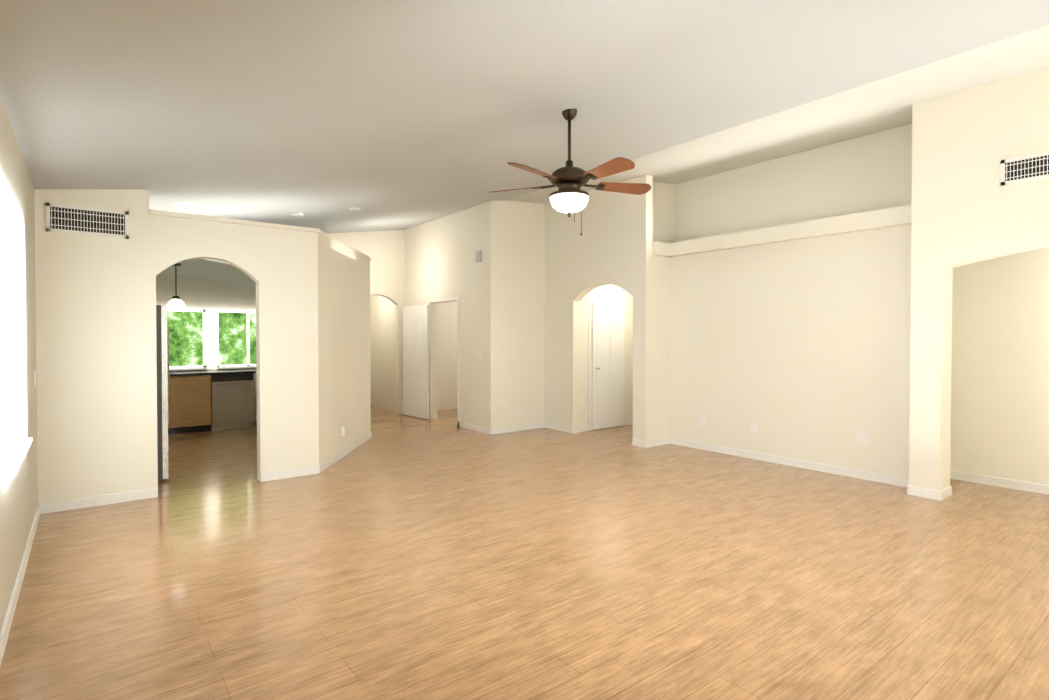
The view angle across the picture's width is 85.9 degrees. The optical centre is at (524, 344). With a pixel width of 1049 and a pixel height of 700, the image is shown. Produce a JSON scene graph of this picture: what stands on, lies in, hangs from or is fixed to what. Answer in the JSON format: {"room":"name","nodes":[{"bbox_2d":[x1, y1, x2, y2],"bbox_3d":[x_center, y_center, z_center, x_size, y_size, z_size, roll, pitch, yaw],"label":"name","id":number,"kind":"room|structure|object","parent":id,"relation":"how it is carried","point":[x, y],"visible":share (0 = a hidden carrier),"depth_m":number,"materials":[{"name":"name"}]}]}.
{"room":"empty living room","nodes":[
{"label":"empty living room","id":0,"kind":"room"},
{"bbox_2d":[0,95,37,632],"bbox_3d":[-1.458,-0.733,1.144,0.220,4.400,9.040,-1,1,-38],"label":"wall","id":1,"kind":"structure","parent":0,"point":[18,498],"depth_m":3.84,"materials":[{"name":"beige paint"}]},
{"bbox_2d":[2,199,18,458],"bbox_3d":[-3.076,-0.078,3.341,0.064,1.460,1.300,-1,1,-38],"label":"window blinds","id":2,"kind":"object","parent":1,"relation":"attached to","point":[9,226],"visible":0.81,"depth_m":3.53,"materials":[{"name":"white plastic"}]},
{"bbox_2d":[5,438,32,478],"bbox_3d":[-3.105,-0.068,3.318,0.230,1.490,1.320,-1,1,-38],"label":"window sill","id":3,"kind":"structure","parent":1,"relation":"in","point":[15,456],"depth_m":3.30,"materials":[{"name":"white paint"}]},
{"bbox_2d":[34,371,35,385],"bbox_3d":[-3.899,0.271,4.492,0.007,0.115,0.075,-1,1,-38],"label":"light switch","id":4,"kind":"object","parent":1,"relation":"attached to","point":[34,378],"visible":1,"depth_m":4.47,"materials":[{"name":"white plastic"}]},
{"bbox_2d":[34,189,318,503],"bbox_3d":[-3.186,-0.792,5.435,2.310,4.400,0.140,-1,1,-38],"label":"wall","id":5,"kind":"structure","parent":0,"point":[96,354],"depth_m":5.07,"materials":[{"name":"beige paint"}]},
{"bbox_2d":[45,202,128,238],"bbox_3d":[-3.771,-1.065,4.881,0.570,0.240,0.011,-1,1,-38],"label":"air vent","id":6,"kind":"object","parent":5,"relation":"attached to","point":[69,219],"visible":1,"depth_m":4.87,"materials":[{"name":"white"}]},
{"bbox_2d":[149,209,371,259],"bbox_3d":[-3.455,-1.241,7.505,2.850,0.040,3.810,-1,1,-38],"label":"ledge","id":7,"kind":"structure","parent":0,"point":[218,219],"depth_m":5.65,"materials":[{"name":"beige paint"}]},
{"bbox_2d":[156,230,403,464],"bbox_3d":[-3.668,-0.835,8.479,5.320,4.400,5.540,-1,1,-38],"label":"wall","id":8,"kind":"structure","parent":0,"point":[360,331],"depth_m":8.21,"materials":[{"name":"beige paint"}]},
{"bbox_2d":[167,309,207,370],"bbox_3d":[-5.855,-0.076,8.919,1.450,0.990,0.180,-1,1,-38],"label":"window","id":9,"kind":"structure","parent":8,"relation":"in","point":[198,367],"depth_m":9.33,"materials":[{"name":"white plastic"}]},
{"bbox_2d":[217,310,255,368],"bbox_3d":[-4.769,-0.088,9.761,1.000,0.990,0.180,-1,1,-38],"label":"window","id":10,"kind":"structure","parent":8,"relation":"in","point":[233,366],"depth_m":9.70,"materials":[{"name":"white plastic"}]},
{"bbox_2d":[341,426,344,435],"bbox_3d":[-2.235,1.067,6.914,0.042,0.115,0.052,-1,1,-38],"label":"electrical outlet","id":11,"kind":"object","parent":8,"relation":"attached to","point":[342,430],"visible":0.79,"depth_m":6.90,"materials":[{"name":"white plastic"}]},
{"bbox_2d":[0,409,1048,665],"bbox_3d":[0.334,1.368,5.260,7.620,0.085,13.300,-1,1,-38],"label":"baseboard","id":12,"kind":"structure","parent":8,"relation":"attached to","point":[322,467],"depth_m":5.75,"materials":[{"name":"white wood"}]},
{"bbox_2d":[404,203,483,426],"bbox_3d":[-1.390,-0.853,9.752,0.140,4.400,2.760,-1,1,-38],"label":"wall","id":13,"kind":"structure","parent":0,"point":[440,253],"depth_m":9.55,"materials":[{"name":"beige paint"}]},
{"bbox_2d":[402,305,428,418],"bbox_3d":[-2.013,0.314,10.289,0.175,2.028,0.814,-1,1,-38],"label":"hall door","id":14,"kind":"structure","parent":13,"relation":"in","point":[415,363],"depth_m":10.25,"materials":[{"name":"white wood"}]},
{"bbox_2d":[429,296,459,426],"bbox_3d":[-1.370,0.274,9.615,0.013,2.150,1.015,-1,1,-38],"label":"door frame","id":15,"kind":"structure","parent":13,"relation":"attached to","point":[451,298],"depth_m":9.26,"materials":[{"name":"white wood"}]},
{"bbox_2d":[476,251,481,261],"bbox_3d":[-0.706,-1.358,8.719,0.034,0.160,0.130,-1,1,-38],"label":"door chime","id":16,"kind":"object","parent":13,"relation":"attached to","point":[478,256],"visible":1,"depth_m":8.70,"materials":[{"name":"grey plastic"}]},
{"bbox_2d":[484,200,543,428],"bbox_3d":[0.741,-0.850,9.558,3.270,4.400,0.140,-1,1,-38],"label":"wall","id":17,"kind":"structure","parent":0,"point":[531,282],"depth_m":8.77,"materials":[{"name":"beige paint"}]},
{"bbox_2d":[0,405,1048,699],"bbox_3d":[0.296,1.454,6.435,15.400,0.120,16.400,-1,1,-38],"label":"floor","id":18,"kind":"structure","parent":0,"point":[406,557],"depth_m":3.41,"materials":[{"name":"laminate"}]},
{"bbox_2d":[156,305,169,481],"bbox_3d":[-4.167,0.502,5.819,0.847,1.800,0.760,-1,1,-38],"label":"refrigerator","id":19,"kind":"object","parent":18,"relation":"on","point":[163,393],"visible":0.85,"depth_m":5.73,"materials":[{"name":"silver metal"}]},
{"bbox_2d":[168,377,179,433],"bbox_3d":[-5.596,0.923,8.663,0.430,0.880,0.624,-1,1,-38],"label":"base cabinet","id":20,"kind":"object","parent":18,"relation":"on","point":[174,382],"depth_m":8.52,"materials":[{"name":"brown wood"}]},
{"bbox_2d":[180,373,211,432],"bbox_3d":[-5.256,0.919,8.927,0.430,0.880,0.624,-1,1,-38],"label":"base cabinet","id":21,"kind":"object","parent":18,"relation":"on","point":[190,400],"depth_m":8.69,"materials":[{"name":"brown wood"}]},
{"bbox_2d":[169,369,255,376],"bbox_3d":[-5.511,0.462,8.719,2.360,0.040,0.630,-1,1,-38],"label":"countertop","id":22,"kind":"structure","parent":21,"relation":"on","point":[213,372],"depth_m":9.04,"materials":[{"name":"grey stone"}]},
{"bbox_2d":[211,374,253,429],"bbox_3d":[-4.821,0.917,9.227,0.595,0.875,0.662,-1,1,-38],"label":"dishwasher","id":23,"kind":"object","parent":18,"relation":"on","point":[231,401],"visible":0.83,"depth_m":9.01,"materials":[{"name":"silver metal"}]},
{"bbox_2d":[0,0,1048,288],"bbox_3d":[0.296,-1.782,6.390,15.400,1.977,16.400,-1,1,-38],"label":"ceiling","id":24,"kind":"structure","parent":0,"point":[326,115],"depth_m":3.73,"materials":[{"name":"paint"}]},
{"bbox_2d":[167,263,185,308],"bbox_3d":[-4.562,-0.760,7.381,0.230,0.590,0.230,-1,1,-38],"label":"pendant light","id":25,"kind":"object","parent":24,"relation":"hanging from","point":[175,302],"visible":0.85,"depth_m":7.34,"materials":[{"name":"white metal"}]},
{"bbox_2d":[171,203,188,206],"bbox_3d":[-3.631,-1.471,5.942,0.167,0.008,0.167,1,1,40],"label":"recessed light","id":26,"kind":"object","parent":24,"relation":"in","point":[187,205],"depth_m":5.92,"materials":[{"name":"white"}]},
{"bbox_2d":[290,213,303,215],"bbox_3d":[-3.022,-1.721,7.487,0.167,0.008,0.167,1,1,40],"label":"recessed light","id":27,"kind":"object","parent":24,"relation":"in","point":[294,214],"depth_m":7.46,"materials":[{"name":"white"}]},
{"bbox_2d":[349,207,360,210],"bbox_3d":[-2.294,-1.826,7.607,0.167,0.008,0.167,1,1,40],"label":"recessed light","id":28,"kind":"object","parent":24,"relation":"in","point":[353,208],"depth_m":7.57,"materials":[{"name":"white"}]},
{"bbox_2d":[488,109,650,235],"bbox_3d":[0.359,-1.349,4.330,1.307,1.013,1.283,-1,1,-38],"label":"ceiling fan","id":29,"kind":"object","parent":24,"relation":"hanging from","point":[569,181],"visible":1,"depth_m":4.28,"materials":[{"name":"brown wood"}]},
{"bbox_2d":[544,175,655,440],"bbox_3d":[1.030,-0.833,8.345,0.140,4.400,2.070,-1,1,-38],"label":"wall","id":30,"kind":"structure","parent":0,"point":[613,257],"depth_m":8.41,"materials":[{"name":"beige paint"}]},
{"bbox_2d":[588,297,624,430],"bbox_3d":[1.333,0.306,9.112,0.840,2.100,0.014,-1,1,-38],"label":"door frame","id":31,"kind":"structure","parent":30,"relation":"attached to","point":[590,299],"depth_m":8.88,"materials":[{"name":"white wood"}]},
{"bbox_2d":[591,302,623,429],"bbox_3d":[1.369,0.336,9.066,0.700,2.018,0.124,-1,1,-38],"label":"door","id":32,"kind":"structure","parent":30,"relation":"in","point":[607,360],"depth_m":9.07,"materials":[{"name":"white wood"}]},
{"bbox_2d":[656,181,687,438],"bbox_3d":[2.170,-0.830,8.148,1.400,4.400,0.360,-1,1,-38],"label":"wall","id":33,"kind":"structure","parent":0,"point":[671,199],"depth_m":7.78,"materials":[{"name":"beige paint"}]},
{"bbox_2d":[669,66,1048,490],"bbox_3d":[4.590,-0.786,4.956,1.170,4.400,7.650,-1,1,-38],"label":"wall","id":34,"kind":"structure","parent":0,"point":[917,350],"depth_m":5.79,"materials":[{"name":"beige paint"}]},
{"bbox_2d":[700,417,704,425],"bbox_3d":[2.332,1.010,7.387,0.007,0.115,0.075,-1,1,-38],"label":"outlet","id":35,"kind":"object","parent":34,"relation":"attached to","point":[702,421],"visible":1,"depth_m":7.38,"materials":[{"name":"white plastic"}]},
{"bbox_2d":[750,423,755,432],"bbox_3d":[2.767,1.018,6.826,0.007,0.115,0.075,-1,1,-38],"label":"outlet","id":36,"kind":"object","parent":34,"relation":"attached to","point":[752,428],"visible":1,"depth_m":6.83,"materials":[{"name":"white plastic"}]},
{"bbox_2d":[653,204,911,256],"bbox_3d":[2.866,-1.273,6.707,0.760,0.175,3.200,-1,1,-38],"label":"plant shelf","id":37,"kind":"object","parent":34,"relation":"attached to","point":[877,219],"visible":0.54,"depth_m":6.32,"materials":[{"name":"beige paint"}]},
{"bbox_2d":[857,433,868,444],"bbox_3d":[3.515,0.982,5.862,0.007,0.110,0.110,-1,1,-38],"label":"outlet","id":38,"kind":"object","parent":34,"relation":"attached to","point":[862,438],"visible":1,"depth_m":5.86,"materials":[{"name":"white plastic"}]},
{"bbox_2d":[1000,151,1048,185],"bbox_3d":[4.175,-1.435,4.518,0.011,0.210,0.560,-1,1,-38],"label":"air vent","id":39,"kind":"object","parent":34,"relation":"in","point":[1032,167],"visible":1,"depth_m":4.62,"materials":[{"name":"white metal"}]},
{"label":"outside","id":40,"kind":"structure","parent":0,"visible":0},
{"bbox_2d":[167,311,255,365],"bbox_3d":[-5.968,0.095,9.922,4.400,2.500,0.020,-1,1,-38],"label":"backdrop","id":41,"kind":"structure","parent":40,"point":[185,329],"depth_m":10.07,"materials":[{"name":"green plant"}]}
]}

